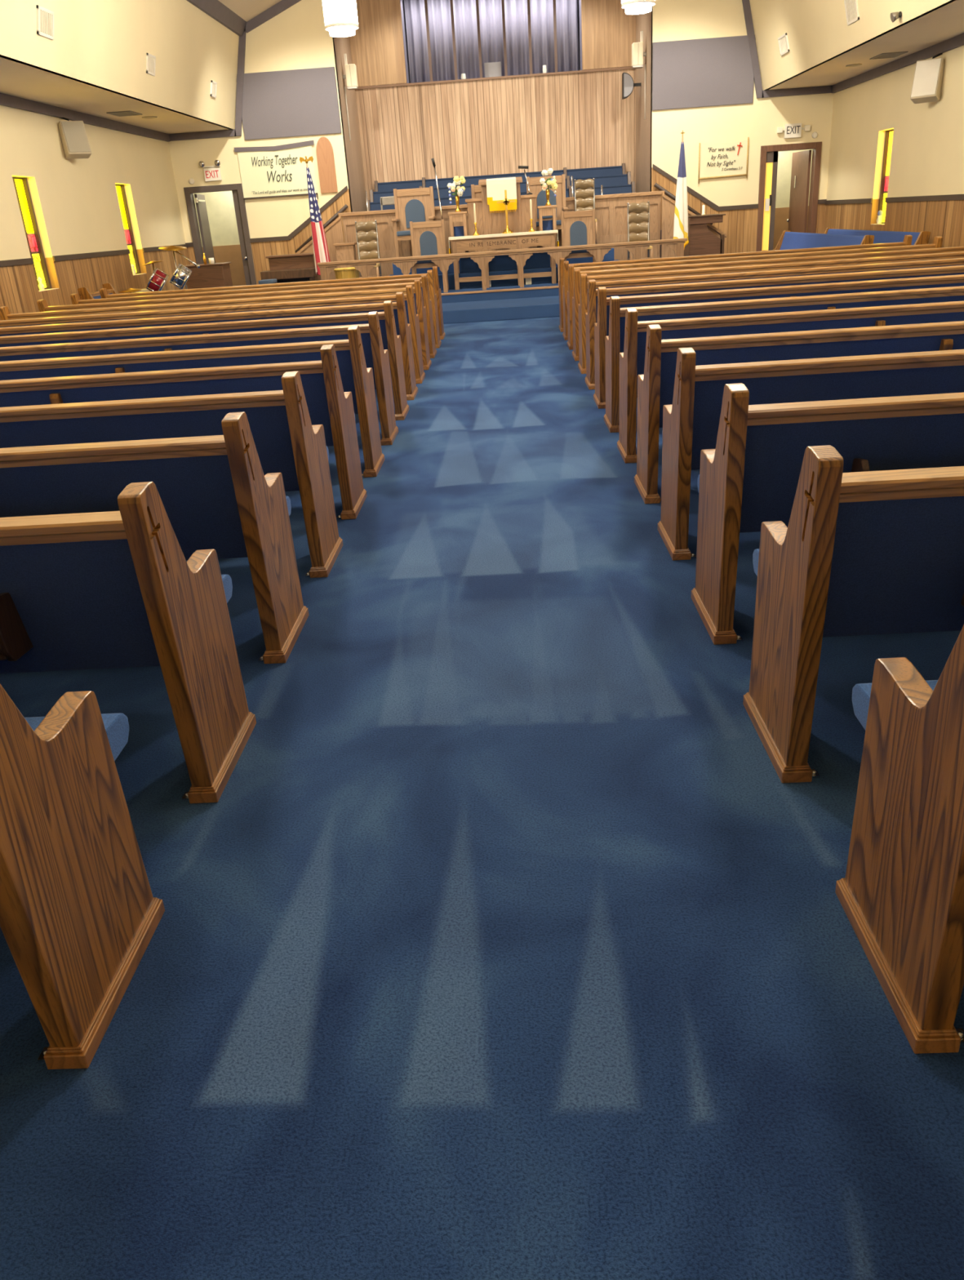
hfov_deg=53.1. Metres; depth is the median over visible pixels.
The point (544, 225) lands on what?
stand
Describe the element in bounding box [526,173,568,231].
chair
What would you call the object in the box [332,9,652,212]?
wall
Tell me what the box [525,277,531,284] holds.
tissue box
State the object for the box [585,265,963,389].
pew
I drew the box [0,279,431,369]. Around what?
pew
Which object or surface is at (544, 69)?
flower pot
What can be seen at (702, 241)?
organ console
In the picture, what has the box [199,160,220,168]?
lamp
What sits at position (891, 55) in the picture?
ceiling vent
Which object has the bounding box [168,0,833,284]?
wall
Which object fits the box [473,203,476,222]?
candle
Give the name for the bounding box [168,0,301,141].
trim
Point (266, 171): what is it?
banner
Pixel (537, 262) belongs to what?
dais
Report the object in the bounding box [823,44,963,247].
wall
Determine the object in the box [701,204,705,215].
pillar candle
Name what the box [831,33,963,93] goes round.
trim
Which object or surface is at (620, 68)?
trim
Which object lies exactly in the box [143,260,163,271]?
cymbal stand
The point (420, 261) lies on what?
seat cushion
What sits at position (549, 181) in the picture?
flower bouquet
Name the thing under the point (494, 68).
storage box
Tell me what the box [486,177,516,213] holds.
cloth
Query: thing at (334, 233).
wall
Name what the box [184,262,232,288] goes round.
base cabinet
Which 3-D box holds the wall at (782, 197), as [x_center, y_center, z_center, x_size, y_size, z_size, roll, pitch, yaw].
[5.449,-8.324,18.070,2.600,2.900,1.600,-3,24,3]
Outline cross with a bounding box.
[497,190,515,233]
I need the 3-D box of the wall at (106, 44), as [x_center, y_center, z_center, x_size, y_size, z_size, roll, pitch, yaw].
[-4.489,-5.039,6.108,0.420,1.520,23.050,-3,24,3]
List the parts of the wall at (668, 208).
cap rail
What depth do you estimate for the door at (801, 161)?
17.31 m
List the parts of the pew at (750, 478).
panel, backrest, rail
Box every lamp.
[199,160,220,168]
[322,0,359,37]
[621,0,655,14]
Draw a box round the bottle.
[203,253,207,264]
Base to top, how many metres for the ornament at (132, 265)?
0.160 m
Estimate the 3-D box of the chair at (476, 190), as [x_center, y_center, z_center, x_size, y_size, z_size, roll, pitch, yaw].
[0.185,-7.318,16.790,0.725,1.145,0.430,-3,24,3]
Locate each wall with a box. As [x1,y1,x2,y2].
[0,0,239,128]
[0,105,189,320]
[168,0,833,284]
[193,191,246,286]
[295,215,344,279]
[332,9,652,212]
[349,0,635,200]
[400,0,582,83]
[661,193,727,257]
[749,0,955,90]
[773,149,812,249]
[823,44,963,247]
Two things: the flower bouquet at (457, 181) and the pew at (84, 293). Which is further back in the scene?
the flower bouquet at (457, 181)
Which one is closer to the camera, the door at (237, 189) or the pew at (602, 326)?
the pew at (602, 326)
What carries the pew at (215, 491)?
on the floor
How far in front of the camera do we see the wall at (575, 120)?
18.76 m
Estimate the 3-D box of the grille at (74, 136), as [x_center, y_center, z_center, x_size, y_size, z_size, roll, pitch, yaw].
[-5.401,-6.696,12.852,0.280,0.369,0.101,-20,28,-32]
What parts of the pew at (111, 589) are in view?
rail, backrest, panel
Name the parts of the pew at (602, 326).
panel, rail, backrest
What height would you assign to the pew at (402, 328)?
0.889 m
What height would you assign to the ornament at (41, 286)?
0.160 m
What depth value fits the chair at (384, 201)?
17.31 m
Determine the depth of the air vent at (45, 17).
9.78 m
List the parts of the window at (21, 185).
pane, sill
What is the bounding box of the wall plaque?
[315,136,337,193]
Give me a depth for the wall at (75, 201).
13.39 m
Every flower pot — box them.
[461,73,466,79]
[542,65,546,73]
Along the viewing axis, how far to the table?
15.80 m
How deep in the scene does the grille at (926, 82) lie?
12.45 m
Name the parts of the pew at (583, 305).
panel, rail, backrest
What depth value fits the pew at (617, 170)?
19.09 m
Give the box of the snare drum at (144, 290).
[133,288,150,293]
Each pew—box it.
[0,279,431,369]
[0,284,425,383]
[0,292,417,400]
[0,300,408,420]
[0,311,398,445]
[0,325,384,477]
[0,344,367,519]
[0,371,342,577]
[0,412,309,663]
[0,481,256,803]
[0,683,164,1069]
[36,274,436,358]
[70,270,441,348]
[77,283,117,299]
[99,266,445,339]
[366,181,635,211]
[369,171,631,202]
[374,163,625,191]
[558,235,912,332]
[562,235,942,340]
[567,246,963,350]
[572,251,963,360]
[577,257,963,373]
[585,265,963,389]
[593,274,963,408]
[604,285,963,432]
[617,301,963,463]
[634,320,963,503]
[657,347,963,560]
[690,382,963,644]
[742,444,963,782]
[760,230,874,251]
[824,227,930,244]
[835,624,963,1053]
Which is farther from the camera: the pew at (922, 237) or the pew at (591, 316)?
the pew at (922, 237)
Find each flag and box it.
[299,155,330,279]
[673,130,688,248]
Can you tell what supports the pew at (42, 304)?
on the floor
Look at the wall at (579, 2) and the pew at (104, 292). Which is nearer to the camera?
the pew at (104, 292)
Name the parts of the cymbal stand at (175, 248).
boom arm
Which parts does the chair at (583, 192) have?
post, post, leg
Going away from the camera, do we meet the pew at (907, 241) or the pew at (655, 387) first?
the pew at (655, 387)
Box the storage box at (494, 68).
[484,62,501,77]
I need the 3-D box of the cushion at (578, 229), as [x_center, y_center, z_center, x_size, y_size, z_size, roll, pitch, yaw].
[1.577,-6.654,15.794,0.275,0.374,0.030,-3,24,3]
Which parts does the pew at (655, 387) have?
panel, backrest, rail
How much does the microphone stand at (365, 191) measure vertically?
0.970 m
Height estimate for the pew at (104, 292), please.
0.889 m
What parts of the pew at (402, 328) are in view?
rail, backrest, panel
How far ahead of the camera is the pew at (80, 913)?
1.81 m
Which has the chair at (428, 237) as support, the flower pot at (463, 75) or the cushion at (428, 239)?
the cushion at (428, 239)
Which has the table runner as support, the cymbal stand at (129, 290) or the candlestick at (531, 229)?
the candlestick at (531, 229)
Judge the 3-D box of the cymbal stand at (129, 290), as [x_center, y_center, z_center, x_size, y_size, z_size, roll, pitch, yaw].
[-5.109,-4.769,14.231,0.341,0.786,0.345,-3,24,3]
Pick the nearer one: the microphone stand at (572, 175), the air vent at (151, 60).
the air vent at (151, 60)
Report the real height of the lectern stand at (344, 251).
0.820 m
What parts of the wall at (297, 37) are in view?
chair rail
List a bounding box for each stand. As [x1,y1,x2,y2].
[118,288,142,293]
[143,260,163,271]
[159,245,200,289]
[333,242,356,268]
[364,191,368,211]
[431,158,442,219]
[448,211,468,257]
[518,165,532,195]
[537,204,556,253]
[571,175,573,196]
[600,185,603,195]
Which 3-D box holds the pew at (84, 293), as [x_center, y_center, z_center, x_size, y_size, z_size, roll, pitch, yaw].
[-5.095,-4.537,13.586,0.633,0.889,0.950,-3,24,3]
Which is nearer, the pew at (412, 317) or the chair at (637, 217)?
the pew at (412, 317)
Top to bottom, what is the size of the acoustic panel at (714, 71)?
1.010 m
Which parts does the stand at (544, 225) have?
leg, panel, leg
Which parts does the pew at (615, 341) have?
panel, backrest, rail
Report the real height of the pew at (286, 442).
0.889 m
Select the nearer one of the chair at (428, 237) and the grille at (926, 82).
the grille at (926, 82)
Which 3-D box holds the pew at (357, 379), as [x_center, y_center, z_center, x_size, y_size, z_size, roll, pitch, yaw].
[-2.835,-1.403,6.076,4.340,0.889,0.633,-3,24,3]
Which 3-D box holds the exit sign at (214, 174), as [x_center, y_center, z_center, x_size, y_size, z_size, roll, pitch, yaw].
[-4.814,-8.351,17.180,0.380,0.328,0.126,-3,24,3]
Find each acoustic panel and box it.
[236,66,341,140]
[652,35,755,110]
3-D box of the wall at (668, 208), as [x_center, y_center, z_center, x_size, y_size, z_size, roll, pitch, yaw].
[3.726,-7.021,16.988,1.130,1.600,0.100,-3,24,3]
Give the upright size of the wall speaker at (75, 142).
0.519 m
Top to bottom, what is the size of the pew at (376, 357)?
0.889 m
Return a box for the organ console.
[684,213,725,256]
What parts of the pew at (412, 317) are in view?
rail, backrest, panel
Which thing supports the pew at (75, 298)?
on the floor
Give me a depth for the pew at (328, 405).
4.87 m
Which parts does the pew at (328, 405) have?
rail, backrest, panel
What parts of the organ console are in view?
panel, lid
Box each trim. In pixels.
[0,93,170,142]
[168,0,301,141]
[186,0,246,35]
[358,66,631,88]
[742,0,831,97]
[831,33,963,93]
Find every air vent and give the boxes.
[36,4,53,39]
[146,53,155,75]
[210,80,217,97]
[777,32,789,55]
[844,0,859,25]
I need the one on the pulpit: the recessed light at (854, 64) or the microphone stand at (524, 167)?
the microphone stand at (524, 167)
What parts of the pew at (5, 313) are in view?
panel, rail, backrest, panel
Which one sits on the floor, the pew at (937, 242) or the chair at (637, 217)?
the pew at (937, 242)
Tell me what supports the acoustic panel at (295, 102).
attached to the wall at (297, 37)
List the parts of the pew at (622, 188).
panel, rail, panel, panel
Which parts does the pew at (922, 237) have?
panel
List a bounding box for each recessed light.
[142,115,157,119]
[845,63,862,66]
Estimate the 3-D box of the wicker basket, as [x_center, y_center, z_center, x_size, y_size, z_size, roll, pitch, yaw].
[-2.212,-5.909,15.972,0.444,0.455,0.444,-3,24,3]
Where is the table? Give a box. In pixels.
[448,232,557,289]
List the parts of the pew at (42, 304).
panel, rail, panel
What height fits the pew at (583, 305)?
0.889 m
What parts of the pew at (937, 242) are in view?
panel, rail, panel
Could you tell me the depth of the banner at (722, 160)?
16.98 m
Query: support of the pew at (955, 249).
on the floor
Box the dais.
[389,248,617,289]
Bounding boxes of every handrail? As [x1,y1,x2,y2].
[294,204,348,252]
[653,182,712,224]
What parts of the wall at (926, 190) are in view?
chair rail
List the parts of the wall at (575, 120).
plywood panel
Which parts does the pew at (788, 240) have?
panel, backrest, panel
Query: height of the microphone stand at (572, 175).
0.981 m
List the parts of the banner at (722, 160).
rod, rod, rod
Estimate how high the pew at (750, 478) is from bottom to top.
0.889 m
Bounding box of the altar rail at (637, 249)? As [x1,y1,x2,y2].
[317,238,687,292]
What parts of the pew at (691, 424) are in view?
panel, backrest, rail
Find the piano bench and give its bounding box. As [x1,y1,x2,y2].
[258,279,277,284]
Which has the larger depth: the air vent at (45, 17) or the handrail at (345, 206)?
the handrail at (345, 206)
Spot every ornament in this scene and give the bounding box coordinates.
[37,276,44,290]
[131,263,136,275]
[876,210,882,223]
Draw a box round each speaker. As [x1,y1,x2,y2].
[57,117,91,159]
[342,53,358,140]
[622,72,640,99]
[631,31,646,119]
[910,53,944,103]
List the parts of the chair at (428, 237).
leg, post, seat frame, crest rail, post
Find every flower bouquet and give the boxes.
[447,175,466,204]
[539,168,557,196]
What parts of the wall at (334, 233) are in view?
cap rail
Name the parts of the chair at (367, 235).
post, leg, post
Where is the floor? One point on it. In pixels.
(504, 939)
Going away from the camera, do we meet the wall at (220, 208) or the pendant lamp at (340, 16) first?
the pendant lamp at (340, 16)
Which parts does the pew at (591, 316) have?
panel, rail, backrest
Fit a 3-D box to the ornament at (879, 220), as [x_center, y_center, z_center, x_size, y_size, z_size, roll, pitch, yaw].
[6.160,-6.552,14.954,0.090,0.194,0.090,-3,24,3]
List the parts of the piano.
lid, panel, leg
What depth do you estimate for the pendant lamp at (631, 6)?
10.06 m
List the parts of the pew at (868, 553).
panel, backrest, rail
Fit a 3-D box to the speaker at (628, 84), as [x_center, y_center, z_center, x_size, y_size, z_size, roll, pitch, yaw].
[2.768,-10.251,17.843,0.339,0.417,0.215,-3,24,3]
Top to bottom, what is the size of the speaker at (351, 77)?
1.370 m
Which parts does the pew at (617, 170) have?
panel, panel, rail, panel, panel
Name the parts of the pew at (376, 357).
rail, backrest, panel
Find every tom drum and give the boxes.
[145,267,168,291]
[168,262,191,289]
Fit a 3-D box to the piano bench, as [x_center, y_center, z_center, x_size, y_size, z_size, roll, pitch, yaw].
[-3.593,-5.761,16.406,0.250,0.680,0.320,-3,24,3]
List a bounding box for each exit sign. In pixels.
[199,160,222,181]
[776,123,810,138]
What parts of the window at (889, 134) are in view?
pane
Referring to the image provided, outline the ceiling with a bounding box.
[0,0,963,133]
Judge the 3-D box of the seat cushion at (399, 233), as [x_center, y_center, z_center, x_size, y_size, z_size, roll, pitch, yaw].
[-1.146,-6.998,16.581,0.590,0.075,0.565,-3,24,3]
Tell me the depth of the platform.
15.54 m
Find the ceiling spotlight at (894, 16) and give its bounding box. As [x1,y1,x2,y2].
[889,11,902,22]
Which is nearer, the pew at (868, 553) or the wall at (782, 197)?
the pew at (868, 553)
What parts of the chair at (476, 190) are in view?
post, crest rail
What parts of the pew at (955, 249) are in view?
panel, rail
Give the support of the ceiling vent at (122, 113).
in the ceiling
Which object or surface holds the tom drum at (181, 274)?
on the floor
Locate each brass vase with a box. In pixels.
[454,195,461,212]
[545,189,551,205]
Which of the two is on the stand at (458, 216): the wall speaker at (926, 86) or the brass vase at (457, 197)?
the brass vase at (457, 197)
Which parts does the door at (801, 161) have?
sidelight pane, push plate, sidelight frame, handle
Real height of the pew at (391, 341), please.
0.889 m
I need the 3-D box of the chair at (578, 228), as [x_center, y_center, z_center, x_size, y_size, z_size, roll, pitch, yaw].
[1.586,-6.400,15.706,0.550,1.090,0.435,-3,24,3]
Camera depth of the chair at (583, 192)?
16.66 m
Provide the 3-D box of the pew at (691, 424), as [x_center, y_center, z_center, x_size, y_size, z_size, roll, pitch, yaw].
[2.971,-0.959,4.154,4.340,0.889,0.633,-3,24,3]
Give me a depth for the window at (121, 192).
15.37 m
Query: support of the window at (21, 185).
in the wall at (75, 201)
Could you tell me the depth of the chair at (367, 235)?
16.48 m
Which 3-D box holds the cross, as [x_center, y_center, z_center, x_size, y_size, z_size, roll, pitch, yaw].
[0.403,-7.012,15.810,0.260,0.650,0.187,13,29,33]
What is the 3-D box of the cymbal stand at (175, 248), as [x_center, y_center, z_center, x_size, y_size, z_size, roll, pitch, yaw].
[-4.412,-5.234,14.521,0.652,1.318,0.396,0,24,9]
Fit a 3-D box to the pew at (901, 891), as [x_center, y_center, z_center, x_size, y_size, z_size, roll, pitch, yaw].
[2.916,0.128,1.683,4.340,0.889,0.633,-3,24,3]
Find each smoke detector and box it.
[188,177,194,184]
[811,132,817,137]
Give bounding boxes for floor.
[0,316,963,1279]
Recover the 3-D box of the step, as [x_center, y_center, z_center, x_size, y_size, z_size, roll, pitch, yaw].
[0.332,-5.111,14.927,2.850,0.185,1.450,-3,24,3]
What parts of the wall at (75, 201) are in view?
chair rail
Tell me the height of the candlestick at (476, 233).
0.487 m
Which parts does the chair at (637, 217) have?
post, post, leg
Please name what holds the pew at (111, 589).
on the floor
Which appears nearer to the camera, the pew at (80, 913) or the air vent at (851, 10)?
the pew at (80, 913)
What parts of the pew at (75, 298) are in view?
panel, rail, panel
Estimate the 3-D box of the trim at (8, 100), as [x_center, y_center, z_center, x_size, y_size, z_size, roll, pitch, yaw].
[-5.760,-4.214,6.472,0.050,0.119,23.000,-3,24,3]
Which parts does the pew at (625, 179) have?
panel, rail, panel, panel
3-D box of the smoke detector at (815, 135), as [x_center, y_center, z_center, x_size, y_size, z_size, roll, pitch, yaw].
[5.791,-8.787,16.800,0.100,0.098,0.035,-3,24,3]
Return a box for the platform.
[440,282,559,303]
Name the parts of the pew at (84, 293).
panel, rail, backrest, panel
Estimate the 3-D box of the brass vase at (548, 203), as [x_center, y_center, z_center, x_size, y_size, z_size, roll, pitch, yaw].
[1.099,-7.374,16.095,0.100,0.240,0.100,-3,24,3]
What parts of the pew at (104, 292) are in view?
panel, rail, panel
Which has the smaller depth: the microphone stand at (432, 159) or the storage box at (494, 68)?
the microphone stand at (432, 159)
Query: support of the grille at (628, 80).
attached to the speaker at (628, 84)
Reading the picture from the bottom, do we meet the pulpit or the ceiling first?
the pulpit
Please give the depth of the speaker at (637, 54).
17.01 m
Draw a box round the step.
[441,295,559,324]
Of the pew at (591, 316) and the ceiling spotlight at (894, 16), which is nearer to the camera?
the pew at (591, 316)
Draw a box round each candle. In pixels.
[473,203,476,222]
[529,199,532,218]
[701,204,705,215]
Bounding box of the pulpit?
[465,177,537,255]
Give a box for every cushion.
[396,230,410,235]
[404,199,425,227]
[415,259,433,263]
[419,231,437,255]
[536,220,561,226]
[537,188,556,218]
[569,221,586,245]
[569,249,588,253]
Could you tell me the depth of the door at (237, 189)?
17.68 m
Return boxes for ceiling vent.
[106,111,142,116]
[869,51,907,59]
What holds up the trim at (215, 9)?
attached to the wall at (106, 44)
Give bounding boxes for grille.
[61,121,90,152]
[623,73,633,97]
[911,57,941,97]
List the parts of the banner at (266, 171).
rod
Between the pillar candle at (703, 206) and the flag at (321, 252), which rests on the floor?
the flag at (321, 252)
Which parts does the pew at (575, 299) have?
panel, rail, backrest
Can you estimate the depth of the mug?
15.52 m
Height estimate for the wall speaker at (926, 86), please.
0.563 m
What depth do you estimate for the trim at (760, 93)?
16.48 m
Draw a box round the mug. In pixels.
[208,257,214,264]
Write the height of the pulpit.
1.199 m
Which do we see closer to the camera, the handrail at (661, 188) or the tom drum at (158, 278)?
the tom drum at (158, 278)
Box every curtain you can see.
[404,0,578,83]
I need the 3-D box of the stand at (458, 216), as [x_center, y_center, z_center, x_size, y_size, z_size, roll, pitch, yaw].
[-0.387,-6.864,16.368,0.320,0.725,0.290,-3,24,3]
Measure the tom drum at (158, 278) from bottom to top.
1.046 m
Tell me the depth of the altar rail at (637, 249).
15.45 m
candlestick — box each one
[472,203,479,235]
[528,199,535,231]
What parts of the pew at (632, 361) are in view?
panel, backrest, rail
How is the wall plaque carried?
attached to the wall at (297, 37)
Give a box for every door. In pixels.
[183,183,257,284]
[755,142,822,251]
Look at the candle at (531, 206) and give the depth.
15.78 m
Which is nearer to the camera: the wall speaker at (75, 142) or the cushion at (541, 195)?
the wall speaker at (75, 142)
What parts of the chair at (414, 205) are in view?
armrest, leg, post, seat frame, crest rail, post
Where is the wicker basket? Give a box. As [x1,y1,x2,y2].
[333,266,359,279]
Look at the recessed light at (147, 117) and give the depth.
14.41 m
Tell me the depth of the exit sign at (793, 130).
16.73 m
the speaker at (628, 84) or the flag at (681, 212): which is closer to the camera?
the flag at (681, 212)
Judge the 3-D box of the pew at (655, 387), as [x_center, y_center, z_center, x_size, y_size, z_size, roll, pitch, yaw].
[2.990,-1.321,4.978,4.340,0.889,0.633,-3,24,3]
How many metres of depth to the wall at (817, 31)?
13.54 m
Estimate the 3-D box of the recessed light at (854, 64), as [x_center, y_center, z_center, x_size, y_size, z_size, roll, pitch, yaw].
[5.399,-8.344,14.020,0.220,0.014,0.218,-3,24,3]
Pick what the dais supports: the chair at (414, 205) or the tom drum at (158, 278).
the chair at (414, 205)
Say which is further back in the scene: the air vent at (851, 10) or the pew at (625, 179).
the pew at (625, 179)
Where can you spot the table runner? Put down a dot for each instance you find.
(546, 231)
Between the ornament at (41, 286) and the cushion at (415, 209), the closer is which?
the ornament at (41, 286)
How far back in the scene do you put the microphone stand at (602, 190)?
17.02 m
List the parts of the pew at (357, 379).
rail, backrest, panel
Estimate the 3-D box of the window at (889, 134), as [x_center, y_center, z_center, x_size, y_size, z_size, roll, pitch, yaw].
[6.169,-7.016,14.646,0.190,1.309,0.610,-3,24,3]
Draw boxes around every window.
[12,177,58,291]
[115,184,144,275]
[871,128,893,224]
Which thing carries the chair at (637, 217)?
on the platform
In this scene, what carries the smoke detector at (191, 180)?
attached to the wall at (297, 37)
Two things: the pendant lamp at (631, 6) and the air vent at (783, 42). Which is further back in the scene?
the air vent at (783, 42)
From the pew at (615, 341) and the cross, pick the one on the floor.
the pew at (615, 341)
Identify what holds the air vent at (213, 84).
in the wall at (106, 44)
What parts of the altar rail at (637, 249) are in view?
post, post, post, post, post, handrail, post, post, post, post, post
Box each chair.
[355,219,382,277]
[380,195,394,209]
[391,186,435,257]
[409,219,448,289]
[471,184,486,198]
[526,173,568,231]
[560,208,596,262]
[573,177,597,244]
[626,200,653,260]
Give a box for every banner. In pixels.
[234,140,318,204]
[697,137,749,183]
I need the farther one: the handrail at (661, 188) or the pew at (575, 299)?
the handrail at (661, 188)
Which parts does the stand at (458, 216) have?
leg, panel, leg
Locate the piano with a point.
(292, 268)
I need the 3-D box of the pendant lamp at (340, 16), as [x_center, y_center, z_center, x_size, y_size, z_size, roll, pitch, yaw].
[-1.564,-7.580,9.814,0.356,2.451,0.356,-3,24,3]
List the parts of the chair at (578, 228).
post, crest rail, seat frame, post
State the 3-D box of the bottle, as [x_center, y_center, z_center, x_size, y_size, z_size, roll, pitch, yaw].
[-4.476,-6.157,15.586,0.048,0.170,0.048,-3,24,3]
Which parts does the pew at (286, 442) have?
rail, backrest, panel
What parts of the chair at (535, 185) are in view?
post, crest rail, seat frame, post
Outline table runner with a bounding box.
[448,230,559,253]
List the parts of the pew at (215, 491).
rail, backrest, panel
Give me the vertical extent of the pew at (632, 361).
0.889 m
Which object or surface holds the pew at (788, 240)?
on the floor
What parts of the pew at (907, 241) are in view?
panel, rail, panel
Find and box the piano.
[260,253,319,283]
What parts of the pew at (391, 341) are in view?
rail, backrest, panel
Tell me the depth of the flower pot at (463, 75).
18.77 m

